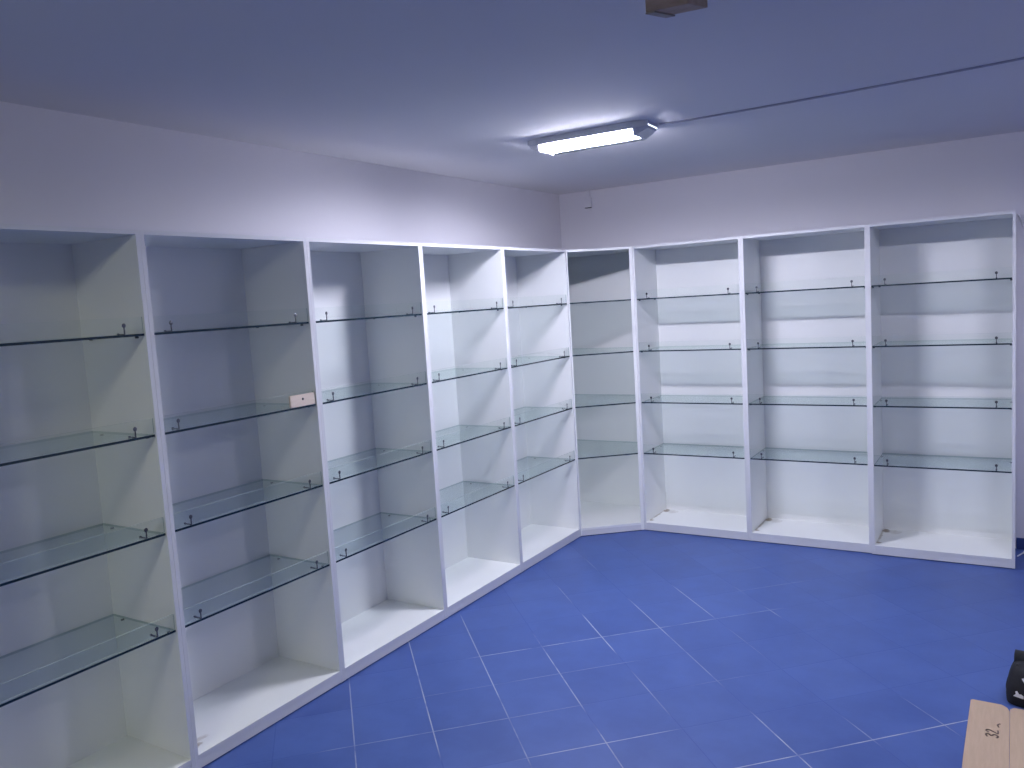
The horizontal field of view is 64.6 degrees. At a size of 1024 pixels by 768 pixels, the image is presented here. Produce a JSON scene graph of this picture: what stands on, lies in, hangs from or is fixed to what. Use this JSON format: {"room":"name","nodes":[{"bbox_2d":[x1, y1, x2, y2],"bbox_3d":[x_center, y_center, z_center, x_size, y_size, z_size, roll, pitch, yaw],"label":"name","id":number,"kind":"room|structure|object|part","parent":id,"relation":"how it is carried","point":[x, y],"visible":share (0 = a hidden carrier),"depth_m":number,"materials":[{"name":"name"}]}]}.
{"room":"empty shop","nodes":[
{"label":"empty shop","id":0,"kind":"room"},
{"bbox_2d":[0,101,561,249],"bbox_3d":[-1.825,0.251,3.396,0.100,2.718,8.842,0,7,32],"label":"wall","id":1,"kind":"structure","parent":0,"point":[58,168],"depth_m":3.99,"materials":[{"name":"paint"}]},
{"bbox_2d":[0,0,1023,194],"bbox_3d":[0.700,-1.141,1.635,6.242,0.100,8.842,0,7,32],"label":"ceiling","id":2,"kind":"structure","parent":0,"point":[452,88],"depth_m":3.15,"materials":[{"name":"paint"}]},
{"bbox_2d":[528,120,657,154],"bbox_3d":[0.427,-1.317,4.362,0.707,0.069,0.200,0,7,32],"label":"ceiling lamp","id":3,"kind":"object","parent":2,"relation":"attached to","point":[633,131],"visible":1,"depth_m":4.29,"materials":[{"name":"plastic"}]},
{"bbox_2d":[645,0,707,17],"bbox_3d":[0.443,-1.071,2.193,0.155,0.122,0.065,-1,6,25],"label":"ceiling box","id":4,"kind":"object","parent":2,"relation":"attached to","point":[659,8],"visible":1,"depth_m":2.19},
{"bbox_2d":[659,57,1023,124],"bbox_3d":[1.564,-1.352,3.716,1.885,0.014,0.071,0,7,34],"label":"cable","id":5,"kind":"object","parent":2,"relation":"attached to","point":[1021,58],"visible":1,"depth_m":3.75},
{"bbox_2d":[202,530,1023,767],"bbox_3d":[0.870,1.657,1.919,6.242,0.100,8.842,0,7,32],"label":"floor","id":6,"kind":"structure","parent":0,"point":[640,648],"depth_m":3.97,"materials":[{"name":"blue tile"}]},
{"bbox_2d":[0,223,195,767],"bbox_3d":[-1.775,0.553,2.960,0.440,2.200,0.868,0,7,32],"label":"shelving unit","id":7,"kind":"object","parent":6,"relation":"on","point":[131,709],"visible":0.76,"depth_m":3.26,"materials":[{"name":"white laminate"}]},
{"bbox_3d":[-1.959,0.537,3.072,0.005,2.134,0.832,0,7,32],"label":"panel","id":8,"kind":"part","parent":7,"relation":"part of","materials":[{"name":"white plastic"}]},
{"bbox_3d":[-1.841,-0.531,2.850,0.440,0.018,0.832,0,7,32],"label":"panel","id":9,"kind":"part","parent":7,"relation":"part of","materials":[{"name":"white plastic"}]},
{"bbox_2d":[0,317,143,346],"bbox_3d":[-1.817,-0.174,2.885,0.422,0.074,0.827,0,7,32],"label":"glass shelf","id":10,"kind":"object","parent":7,"relation":"in","point":[26,342],"visible":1,"depth_m":2.94,"materials":[{"name":"clear glass"}]},
{"bbox_3d":[-1.815,-0.142,2.888,0.422,0.010,0.827,0,7,32],"label":"glass pane","id":11,"kind":"part","parent":10,"relation":"part of","materials":[{"name":"clear glass"}]},
{"bbox_2d":[0,418,154,466],"bbox_3d":[-1.793,0.218,2.925,0.422,0.074,0.827,0,7,32],"label":"glass shelf","id":12,"kind":"object","parent":7,"relation":"in","point":[50,447],"visible":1,"depth_m":3.03,"materials":[{"name":"clear glass"}]},
{"bbox_2d":[0,517,165,586],"bbox_3d":[-1.769,0.611,2.965,0.422,0.074,0.827,0,7,32],"label":"glass shelf","id":13,"kind":"object","parent":7,"relation":"in","point":[145,530],"visible":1,"depth_m":3.10,"materials":[{"name":"clear glass"}]},
{"bbox_2d":[0,614,175,706],"bbox_3d":[-1.745,1.006,3.005,0.422,0.074,0.827,0,7,32],"label":"glass shelf","id":14,"kind":"object","parent":7,"relation":"in","point":[111,615],"visible":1,"depth_m":3.11,"materials":[{"name":"clear glass"}]},
{"bbox_3d":[-1.709,1.588,3.064,0.432,0.018,0.832,0,7,32],"label":"panel","id":15,"kind":"part","parent":7,"relation":"part of","materials":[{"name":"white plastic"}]},
{"bbox_3d":[-1.553,0.500,3.319,0.440,2.194,0.018,0,7,32],"label":"panel","id":16,"kind":"part","parent":7,"relation":"part of","materials":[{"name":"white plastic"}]},
{"bbox_2d":[139,230,342,767],"bbox_3d":[-1.322,0.451,3.691,0.440,2.200,0.863,0,7,32],"label":"shelving unit","id":17,"kind":"object","parent":6,"relation":"on","point":[251,664],"visible":0.6,"depth_m":3.94,"materials":[{"name":"white laminate"}]},
{"bbox_3d":[-1.543,0.497,3.334,0.440,2.194,0.018,0,7,32],"label":"panel","id":18,"kind":"part","parent":17,"relation":"part of","materials":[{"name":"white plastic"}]},
{"bbox_3d":[-1.506,0.435,3.803,0.005,2.134,0.826,0,7,32],"label":"panel","id":19,"kind":"part","parent":17,"relation":"part of","materials":[{"name":"white plastic"}]},
{"bbox_3d":[-1.387,-0.633,3.581,0.440,0.018,0.826,0,7,32],"label":"panel","id":20,"kind":"part","parent":17,"relation":"part of","materials":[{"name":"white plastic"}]},
{"bbox_2d":[154,308,308,334],"bbox_3d":[-1.363,-0.276,3.616,0.422,0.074,0.822,0,7,32],"label":"glass shelf","id":21,"kind":"object","parent":17,"relation":"in","point":[171,331],"visible":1,"depth_m":3.51,"materials":[{"name":"clear glass"}]},
{"bbox_3d":[-1.361,-0.244,3.619,0.422,0.010,0.822,0,7,32],"label":"glass pane","id":22,"kind":"part","parent":21,"relation":"part of","materials":[{"name":"clear glass"}]},
{"bbox_2d":[163,391,315,434],"bbox_3d":[-1.339,0.116,3.655,0.422,0.074,0.822,0,7,32],"label":"glass shelf","id":23,"kind":"object","parent":17,"relation":"in","point":[187,422],"visible":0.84,"depth_m":3.64,"materials":[{"name":"clear glass"}]},
{"bbox_2d":[289,392,314,407],"bbox_3d":[-0.991,0.076,3.826,0.012,0.056,0.157,0,7,32],"label":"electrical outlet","id":24,"kind":"object","parent":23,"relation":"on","point":[300,400],"visible":1,"depth_m":3.82,"materials":[{"name":"white plastic"}]},
{"bbox_2d":[172,471,322,531],"bbox_3d":[-1.316,0.509,3.696,0.422,0.074,0.822,0,7,32],"label":"glass shelf","id":25,"kind":"object","parent":17,"relation":"in","point":[289,481],"visible":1,"depth_m":3.76,"materials":[{"name":"clear glass"}]},
{"bbox_2d":[181,551,329,627],"bbox_3d":[-1.292,0.904,3.736,0.422,0.074,0.822,0,7,32],"label":"glass shelf","id":26,"kind":"object","parent":17,"relation":"in","point":[200,618],"visible":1,"depth_m":3.79,"materials":[{"name":"clear glass"}]},
{"bbox_3d":[-1.256,1.486,3.795,0.432,0.018,0.826,0,7,32],"label":"panel","id":27,"kind":"part","parent":17,"relation":"part of","materials":[{"name":"white laminate"}]},
{"bbox_3d":[-1.101,0.398,4.047,0.440,2.194,0.018,0,7,32],"label":"panel","id":28,"kind":"part","parent":17,"relation":"part of","materials":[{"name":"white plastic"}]},
{"bbox_2d":[306,238,445,680],"bbox_3d":[-0.867,0.349,4.423,0.440,2.200,0.871,0,7,32],"label":"shelving unit","id":29,"kind":"object","parent":6,"relation":"on","point":[389,593],"visible":0.55,"depth_m":4.72,"materials":[{"name":"white laminate"}]},
{"bbox_3d":[-1.091,0.396,4.063,0.440,2.194,0.018,0,7,32],"label":"panel","id":30,"kind":"part","parent":29,"relation":"part of","materials":[{"name":"white plastic"}]},
{"bbox_3d":[-1.052,0.334,4.535,0.005,2.134,0.834,0,7,32],"label":"panel","id":31,"kind":"part","parent":29,"relation":"part of","materials":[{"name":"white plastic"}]},
{"bbox_3d":[-0.933,-0.735,4.313,0.440,0.018,0.834,0,7,32],"label":"panel","id":32,"kind":"part","parent":29,"relation":"part of","materials":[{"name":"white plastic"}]},
{"bbox_2d":[316,302,421,322],"bbox_3d":[-0.909,-0.378,4.348,0.422,0.074,0.829,0,7,32],"label":"glass shelf","id":33,"kind":"object","parent":29,"relation":"in","point":[326,313],"visible":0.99,"depth_m":4.26,"materials":[{"name":"clear glass"}]},
{"bbox_3d":[-0.907,-0.346,4.351,0.422,0.010,0.829,0,7,32],"label":"glass pane","id":34,"kind":"part","parent":33,"relation":"part of","materials":[{"name":"clear glass"}]},
{"bbox_2d":[322,372,426,403],"bbox_3d":[-0.885,0.014,4.388,0.422,0.074,0.829,0,7,32],"label":"glass shelf","id":35,"kind":"object","parent":29,"relation":"in","point":[356,391],"visible":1,"depth_m":4.41,"materials":[{"name":"clear glass"}]},
{"bbox_3d":[-0.883,0.046,4.391,0.422,0.010,0.829,0,7,32],"label":"glass pane","id":36,"kind":"part","parent":35,"relation":"part of","materials":[{"name":"clear glass"}]},
{"bbox_2d":[328,441,431,483],"bbox_3d":[-0.861,0.407,4.428,0.422,0.074,0.829,0,7,32],"label":"glass shelf","id":37,"kind":"object","parent":29,"relation":"in","point":[400,449],"visible":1,"depth_m":4.54,"materials":[{"name":"clear glass"}]},
{"bbox_2d":[333,507,436,562],"bbox_3d":[-0.838,0.802,4.468,0.422,0.074,0.829,0,7,32],"label":"glass shelf","id":38,"kind":"object","parent":29,"relation":"in","point":[427,517],"visible":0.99,"depth_m":4.56,"materials":[{"name":"clear glass"}]},
{"bbox_3d":[-0.802,1.385,4.527,0.432,0.018,0.834,0,7,32],"label":"panel","id":39,"kind":"part","parent":29,"relation":"part of","materials":[{"name":"white laminate"}]},
{"bbox_3d":[-0.644,0.296,4.783,0.440,2.194,0.018,0,7,32],"label":"panel","id":40,"kind":"part","parent":29,"relation":"part of","materials":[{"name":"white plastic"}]},
{"bbox_2d":[420,243,521,617],"bbox_3d":[-0.411,0.246,5.158,0.440,2.200,0.870,0,7,32],"label":"shelving unit","id":41,"kind":"object","parent":6,"relation":"on","point":[481,547],"visible":0.56,"depth_m":5.49,"materials":[{"name":"white laminate"}]},
{"bbox_3d":[-0.635,0.293,4.798,0.440,2.194,0.018,0,7,32],"label":"panel","id":42,"kind":"part","parent":41,"relation":"part of","materials":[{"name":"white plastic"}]},
{"bbox_3d":[-0.595,0.231,5.270,0.005,2.134,0.834,0,7,32],"label":"panel","id":43,"kind":"part","parent":41,"relation":"part of","materials":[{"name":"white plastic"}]},
{"bbox_3d":[-0.477,-0.837,5.048,0.440,0.018,0.834,0,7,32],"label":"panel","id":44,"kind":"part","parent":41,"relation":"part of","materials":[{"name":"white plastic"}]},
{"bbox_2d":[427,298,503,314],"bbox_3d":[-0.453,-0.481,5.083,0.422,0.074,0.829,0,7,32],"label":"glass shelf","id":45,"kind":"object","parent":41,"relation":"in","point":[491,308],"visible":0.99,"depth_m":5.00,"materials":[{"name":"clear glass"}]},
{"bbox_3d":[-0.451,-0.449,5.086,0.422,0.010,0.829,0,7,32],"label":"glass pane","id":46,"kind":"part","parent":45,"relation":"part of","materials":[{"name":"clear glass"}]},
{"bbox_2d":[431,360,506,382],"bbox_3d":[-0.429,-0.088,5.123,0.422,0.074,0.829,0,7,32],"label":"glass shelf","id":47,"kind":"object","parent":41,"relation":"in","point":[454,373],"visible":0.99,"depth_m":5.16,"materials":[{"name":"clear glass"}]},
{"bbox_3d":[-0.427,-0.057,5.126,0.422,0.010,0.829,0,7,32],"label":"glass pane","id":48,"kind":"part","parent":47,"relation":"part of","materials":[{"name":"clear glass"}]},
{"bbox_2d":[435,417,510,450],"bbox_3d":[-0.405,0.304,5.163,0.422,0.074,0.829,0,7,32],"label":"glass shelf","id":49,"kind":"object","parent":41,"relation":"in","point":[504,426],"visible":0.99,"depth_m":5.27,"materials":[{"name":"clear glass"}]},
{"bbox_2d":[439,476,514,517],"bbox_3d":[-0.381,0.699,5.203,0.422,0.074,0.829,0,7,32],"label":"glass shelf","id":50,"kind":"object","parent":41,"relation":"in","point":[507,484],"visible":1,"depth_m":5.31,"materials":[{"name":"clear glass"}]},
{"bbox_3d":[-0.345,1.282,5.262,0.432,0.018,0.834,0,7,32],"label":"panel","id":51,"kind":"part","parent":41,"relation":"part of","materials":[{"name":"white plastic"}]},
{"bbox_3d":[-0.188,0.193,5.518,0.440,2.194,0.018,0,7,32],"label":"panel","id":52,"kind":"part","parent":41,"relation":"part of","materials":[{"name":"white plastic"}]},
{"bbox_2d":[502,247,580,571],"bbox_3d":[0.050,0.143,5.901,0.440,2.200,0.889,0,7,32],"label":"shelving unit","id":53,"kind":"object","parent":6,"relation":"on","point":[548,503],"visible":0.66,"depth_m":6.25,"materials":[{"name":"white laminate"}]},
{"bbox_3d":[-0.178,0.191,5.533,0.440,2.194,0.018,0,7,32],"label":"panel","id":54,"kind":"part","parent":53,"relation":"part of","materials":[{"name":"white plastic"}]},
{"bbox_3d":[-0.134,0.127,6.013,0.005,2.134,0.853,0,7,32],"label":"panel","id":55,"kind":"part","parent":53,"relation":"part of","materials":[{"name":"white plastic"}]},
{"bbox_3d":[-0.016,-0.941,5.791,0.440,0.018,0.853,0,7,32],"label":"panel","id":56,"kind":"part","parent":53,"relation":"part of","materials":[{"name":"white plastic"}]},
{"bbox_2d":[508,297,566,308],"bbox_3d":[0.008,-0.584,5.826,0.422,0.074,0.848,0,7,32],"label":"glass shelf","id":57,"kind":"object","parent":53,"relation":"in","point":[561,303],"visible":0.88,"depth_m":5.77,"materials":[{"name":"clear glass"}]},
{"bbox_3d":[0.010,-0.552,5.829,0.422,0.010,0.848,0,7,32],"label":"glass pane","id":58,"kind":"part","parent":57,"relation":"part of","materials":[{"name":"clear glass"}]},
{"bbox_2d":[511,347,569,367],"bbox_3d":[0.032,-0.192,5.866,0.422,0.074,0.848,0,7,32],"label":"glass shelf","id":59,"kind":"object","parent":53,"relation":"in","point":[524,360],"visible":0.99,"depth_m":5.92,"materials":[{"name":"clear glass"}]},
{"bbox_3d":[0.034,-0.160,5.869,0.422,0.010,0.848,0,7,32],"label":"glass pane","id":60,"kind":"part","parent":59,"relation":"part of","materials":[{"name":"clear glass"}]},
{"bbox_2d":[514,399,571,425],"bbox_3d":[0.056,0.201,5.906,0.422,0.074,0.848,0,7,32],"label":"glass shelf","id":61,"kind":"object","parent":53,"relation":"in","point":[523,410],"visible":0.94,"depth_m":6.08,"materials":[{"name":"clear glass"}]},
{"bbox_2d":[517,452,574,484],"bbox_3d":[0.080,0.596,5.946,0.422,0.074,0.848,0,7,32],"label":"glass shelf","id":62,"kind":"object","parent":53,"relation":"in","point":[565,459],"visible":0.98,"depth_m":6.04,"materials":[{"name":"clear glass"}]},
{"bbox_3d":[0.116,1.179,6.005,0.432,0.018,0.853,0,7,32],"label":"panel","id":63,"kind":"part","parent":53,"relation":"part of","materials":[{"name":"white plastic"}]},
{"bbox_2d":[566,247,643,535],"bbox_3d":[0.648,0.046,6.497,0.827,2.200,0.764,0,7,32],"label":"shelving unit","id":64,"kind":"object","parent":6,"relation":"on","point":[610,488],"visible":0.51,"depth_m":6.82,"materials":[{"name":"white laminate"}]},
{"bbox_3d":[0.287,0.087,6.277,0.445,2.194,0.004,0,7,32],"label":"panel","id":65,"kind":"part","parent":64,"relation":"part of","materials":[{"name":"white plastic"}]},
{"bbox_3d":[0.576,-1.038,6.394,0.809,0.018,0.759,0,7,32],"label":"panel","id":66,"kind":"part","parent":64,"relation":"part of","materials":[{"name":"white plastic"}]},
{"bbox_2d":[570,299,630,303],"bbox_3d":[0.601,-0.649,6.426,0.796,0.010,0.746,0,7,32],"label":"glass shelf","id":67,"kind":"object","parent":64,"relation":"in","point":[619,299],"visible":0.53,"depth_m":6.14,"materials":[{"name":"clear glass"}]},
{"bbox_2d":[572,347,632,355],"bbox_3d":[0.625,-0.257,6.466,0.796,0.010,0.746,0,7,32],"label":"glass shelf","id":68,"kind":"object","parent":64,"relation":"in","point":[575,351],"visible":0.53,"depth_m":6.41,"materials":[{"name":"clear glass"}]},
{"bbox_2d":[575,394,635,407],"bbox_3d":[0.649,0.136,6.506,0.796,0.010,0.746,0,7,32],"label":"glass shelf","id":69,"kind":"object","parent":64,"relation":"in","point":[581,400],"visible":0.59,"depth_m":6.48,"materials":[{"name":"clear glass"}]},
{"bbox_2d":[577,439,637,458],"bbox_3d":[0.673,0.531,6.547,0.796,0.010,0.746,0,7,32],"label":"glass shelf","id":70,"kind":"object","parent":64,"relation":"in","point":[577,439],"visible":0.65,"depth_m":6.28,"materials":[{"name":"clear glass"}]},
{"bbox_3d":[0.706,1.082,6.604,0.802,0.018,0.752,0,7,32],"label":"panel","id":71,"kind":"part","parent":64,"relation":"part of","materials":[{"name":"white plastic"}]},
{"bbox_3d":[1.073,0.025,6.414,0.017,2.194,0.454,0,7,32],"label":"panel","id":72,"kind":"part","parent":64,"relation":"part of","materials":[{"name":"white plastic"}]},
{"bbox_2d":[632,236,749,540],"bbox_3d":[1.434,0.029,6.200,0.821,2.200,0.440,0,7,32],"label":"shelving unit","id":73,"kind":"object","parent":6,"relation":"on","point":[701,496],"visible":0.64,"depth_m":6.38,"materials":[{"name":"white laminate"}]},
{"bbox_3d":[1.093,0.025,6.411,0.018,2.194,0.440,0,7,32],"label":"panel","id":74,"kind":"part","parent":73,"relation":"part of","materials":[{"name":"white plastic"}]},
{"bbox_3d":[1.369,-1.055,6.090,0.784,0.018,0.440,0,7,32],"label":"panel","id":75,"kind":"part","parent":73,"relation":"part of","materials":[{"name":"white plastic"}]},
{"bbox_2d":[637,288,738,299],"bbox_3d":[1.389,-0.698,6.123,0.780,0.074,0.422,0,7,32],"label":"glass shelf","id":76,"kind":"object","parent":73,"relation":"in","point":[646,298],"visible":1,"depth_m":5.97,"materials":[{"name":"clear glass"}]},
{"bbox_3d":[1.391,-0.666,6.126,0.780,0.010,0.422,0,7,32],"label":"glass pane","id":77,"kind":"part","parent":76,"relation":"part of","materials":[{"name":"clear glass"}]},
{"bbox_2d":[639,340,740,351],"bbox_3d":[1.412,-0.306,6.163,0.780,0.074,0.422,0,7,32],"label":"glass shelf","id":78,"kind":"object","parent":73,"relation":"in","point":[697,347],"visible":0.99,"depth_m":6.12,"materials":[{"name":"clear glass"}]},
{"bbox_3d":[1.414,-0.274,6.166,0.780,0.010,0.422,0,7,32],"label":"glass pane","id":79,"kind":"part","parent":78,"relation":"part of","materials":[{"name":"clear glass"}]},
{"bbox_2d":[641,394,742,404],"bbox_3d":[1.436,0.087,6.203,0.780,0.074,0.422,0,7,32],"label":"glass shelf","id":80,"kind":"object","parent":73,"relation":"in","point":[666,399],"visible":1,"depth_m":6.18,"materials":[{"name":"clear glass"}]},
{"bbox_2d":[644,443,744,458],"bbox_3d":[1.460,0.482,6.243,0.780,0.074,0.422,0,7,32],"label":"glass shelf","id":81,"kind":"object","parent":73,"relation":"in","point":[654,453],"visible":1,"depth_m":6.23,"materials":[{"name":"clear glass"}]},
{"bbox_3d":[1.495,1.065,6.302,0.784,0.018,0.432,0,7,32],"label":"panel","id":82,"kind":"part","parent":73,"relation":"part of","materials":[{"name":"white wood"}]},
{"bbox_3d":[1.546,-0.012,6.380,0.784,2.134,0.005,0,7,32],"label":"panel","id":83,"kind":"part","parent":73,"relation":"part of","materials":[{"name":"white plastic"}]},
{"bbox_3d":[1.775,0.026,5.988,0.018,2.194,0.440,0,7,32],"label":"panel","id":84,"kind":"part","parent":73,"relation":"part of","materials":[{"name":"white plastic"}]},
{"bbox_2d":[740,224,871,552],"bbox_3d":[2.134,0.030,5.766,0.824,2.200,0.440,0,7,32],"label":"shelving unit","id":85,"kind":"object","parent":6,"relation":"on","point":[807,504],"visible":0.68,"depth_m":5.92,"materials":[{"name":"white laminate"}]},
{"bbox_3d":[1.791,0.026,5.978,0.018,2.194,0.440,0,7,32],"label":"panel","id":86,"kind":"part","parent":85,"relation":"part of","materials":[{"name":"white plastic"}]},
{"bbox_3d":[2.068,-1.053,5.656,0.787,0.018,0.440,0,7,32],"label":"panel","id":87,"kind":"part","parent":85,"relation":"part of","materials":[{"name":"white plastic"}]},
{"bbox_2d":[745,280,864,293],"bbox_3d":[2.088,-0.696,5.689,0.782,0.074,0.422,0,7,32],"label":"glass shelf","id":88,"kind":"object","parent":85,"relation":"in","point":[851,281],"visible":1,"depth_m":5.54,"materials":[{"name":"clear glass"}]},
{"bbox_3d":[2.090,-0.664,5.693,0.782,0.010,0.422,0,7,32],"label":"glass pane","id":89,"kind":"part","parent":88,"relation":"part of","materials":[{"name":"clear glass"}]},
{"bbox_2d":[747,336,865,349],"bbox_3d":[2.112,-0.304,5.729,0.782,0.074,0.422,0,7,32],"label":"glass shelf","id":90,"kind":"object","parent":85,"relation":"in","point":[852,344],"visible":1,"depth_m":5.67,"materials":[{"name":"clear glass"}]},
{"bbox_3d":[2.114,-0.272,5.733,0.782,0.010,0.422,0,7,32],"label":"glass pane","id":91,"kind":"part","parent":90,"relation":"part of","materials":[{"name":"clear glass"}]},
{"bbox_2d":[748,395,866,406],"bbox_3d":[2.135,0.089,5.769,0.782,0.074,0.422,0,7,32],"label":"glass shelf","id":92,"kind":"object","parent":85,"relation":"in","point":[765,400],"visible":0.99,"depth_m":5.75,"materials":[{"name":"clear glass"}]},
{"bbox_2d":[750,447,867,464],"bbox_3d":[2.159,0.484,5.810,0.782,0.074,0.422,0,7,32],"label":"glass shelf","id":93,"kind":"object","parent":85,"relation":"in","point":[752,458],"visible":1,"depth_m":5.79,"materials":[{"name":"clear glass"}]},
{"bbox_3d":[2.194,1.067,5.868,0.787,0.018,0.432,0,7,32],"label":"panel","id":94,"kind":"part","parent":85,"relation":"part of","materials":[{"name":"white wood"}]},
{"bbox_3d":[2.476,0.028,5.553,0.018,2.194,0.440,0,7,32],"label":"panel","id":95,"kind":"part","parent":85,"relation":"part of","materials":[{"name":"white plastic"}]},
{"bbox_2d":[867,210,1015,568],"bbox_3d":[2.825,0.034,5.320,0.820,2.200,0.440,0,7,32],"label":"shelving unit","id":96,"kind":"object","parent":6,"relation":"on","point":[954,516],"visible":0.86,"depth_m":5.46,"materials":[{"name":"white laminate"}]},
{"bbox_3d":[2.484,0.030,5.531,0.018,2.194,0.440,0,7,32],"label":"panel","id":97,"kind":"part","parent":96,"relation":"part of","materials":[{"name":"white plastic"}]},
{"bbox_2d":[871,271,1011,286],"bbox_3d":[2.779,-0.693,5.243,0.779,0.074,0.422,0,7,32],"label":"glass shelf","id":98,"kind":"object","parent":96,"relation":"in","point":[996,272],"visible":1,"depth_m":5.09,"materials":[{"name":"clear glass"}]},
{"bbox_3d":[2.781,-0.661,5.246,0.779,0.010,0.422,0,7,32],"label":"glass pane","id":99,"kind":"part","parent":98,"relation":"part of","materials":[{"name":"clear glass"}]},
{"bbox_3d":[2.760,-1.049,5.210,0.784,0.018,0.440,0,7,32],"label":"panel","id":100,"kind":"part","parent":96,"relation":"part of","materials":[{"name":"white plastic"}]},
{"bbox_2d":[872,332,1011,346],"bbox_3d":[2.803,-0.300,5.283,0.779,0.074,0.422,0,7,32],"label":"glass shelf","id":101,"kind":"object","parent":96,"relation":"in","point":[1003,341],"visible":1,"depth_m":5.22,"materials":[{"name":"clear glass"}]},
{"bbox_3d":[2.805,-0.269,5.286,0.779,0.010,0.422,0,7,32],"label":"glass pane","id":102,"kind":"part","parent":101,"relation":"part of","materials":[{"name":"clear glass"}]},
{"bbox_2d":[873,396,1011,408],"bbox_3d":[2.827,0.092,5.323,0.779,0.074,0.422,0,7,32],"label":"glass shelf","id":103,"kind":"object","parent":96,"relation":"in","point":[884,400],"visible":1,"depth_m":5.32,"materials":[{"name":"clear glass"}]},
{"bbox_2d":[874,453,1011,472],"bbox_3d":[2.851,0.487,5.363,0.779,0.074,0.422,0,7,32],"label":"glass shelf","id":104,"kind":"object","parent":96,"relation":"in","point":[881,465],"visible":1,"depth_m":5.35,"materials":[{"name":"clear glass"}]},
{"bbox_3d":[2.886,1.070,5.422,0.784,0.018,0.432,0,7,32],"label":"panel","id":105,"kind":"part","parent":96,"relation":"part of","materials":[{"name":"white wood"}]},
{"bbox_3d":[3.166,0.032,5.108,0.018,2.194,0.440,0,7,32],"label":"panel","id":106,"kind":"part","parent":96,"relation":"part of","materials":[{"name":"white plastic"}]},
{"bbox_2d":[962,699,1023,767],"bbox_3d":[1.959,1.434,2.929,0.576,0.006,1.058,0,7,32],"label":"cardboard sheet","id":107,"kind":"object","parent":6,"relation":"on","point":[989,726],"visible":1,"depth_m":3.22,"materials":[{"name":"beige cardboard"}]},
{"bbox_3d":[2.020,1.436,2.883,0.424,0.005,1.045,0,7,32],"label":"panel","id":108,"kind":"part","parent":107,"relation":"part of","materials":[{"name":"cardboard"}]},
{"bbox_2d":[1006,649,1023,707],"bbox_3d":[2.295,1.266,3.436,0.333,0.197,0.218,1,8,40],"label":"backpack","id":109,"kind":"object","parent":6,"relation":"on","point":[1014,682],"visible":1,"depth_m":3.46,"materials":[{"name":"black fabric"}]},
{"bbox_2d":[559,131,1023,547],"bbox_3d":[3.074,-0.257,5.465,6.042,2.718,0.100,0,7,32],"label":"wall","id":110,"kind":"structure","parent":0,"point":[985,174],"depth_m":5.77,"materials":[{"name":"paint"}]},
{"bbox_2d":[584,190,591,207],"bbox_3d":[0.631,-1.533,6.726,0.064,0.142,0.030,0,7,32],"label":"junction box","id":111,"kind":"object","parent":110,"relation":"attached to","point":[588,200],"visible":1,"depth_m":6.71,"materials":[{"name":"paint"}]},
{"bbox_2d":[1016,538,1023,549],"bbox_3d":[4.529,1.065,4.682,2.738,0.076,0.010,0,7,32],"label":"baseboard","id":112,"kind":"structure","parent":110,"relation":"attached to","point":[1019,541],"depth_m":5.39,"materials":[{"name":"blue tile"}]},
{"bbox_2d":[1017,214,1023,556],"bbox_3d":[3.352,0.017,5.163,0.222,2.202,0.180,0,7,32],"label":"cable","id":113,"kind":"object","parent":110,"relation":"attached to","point":[1018,214],"visible":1,"depth_m":5.17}
]}

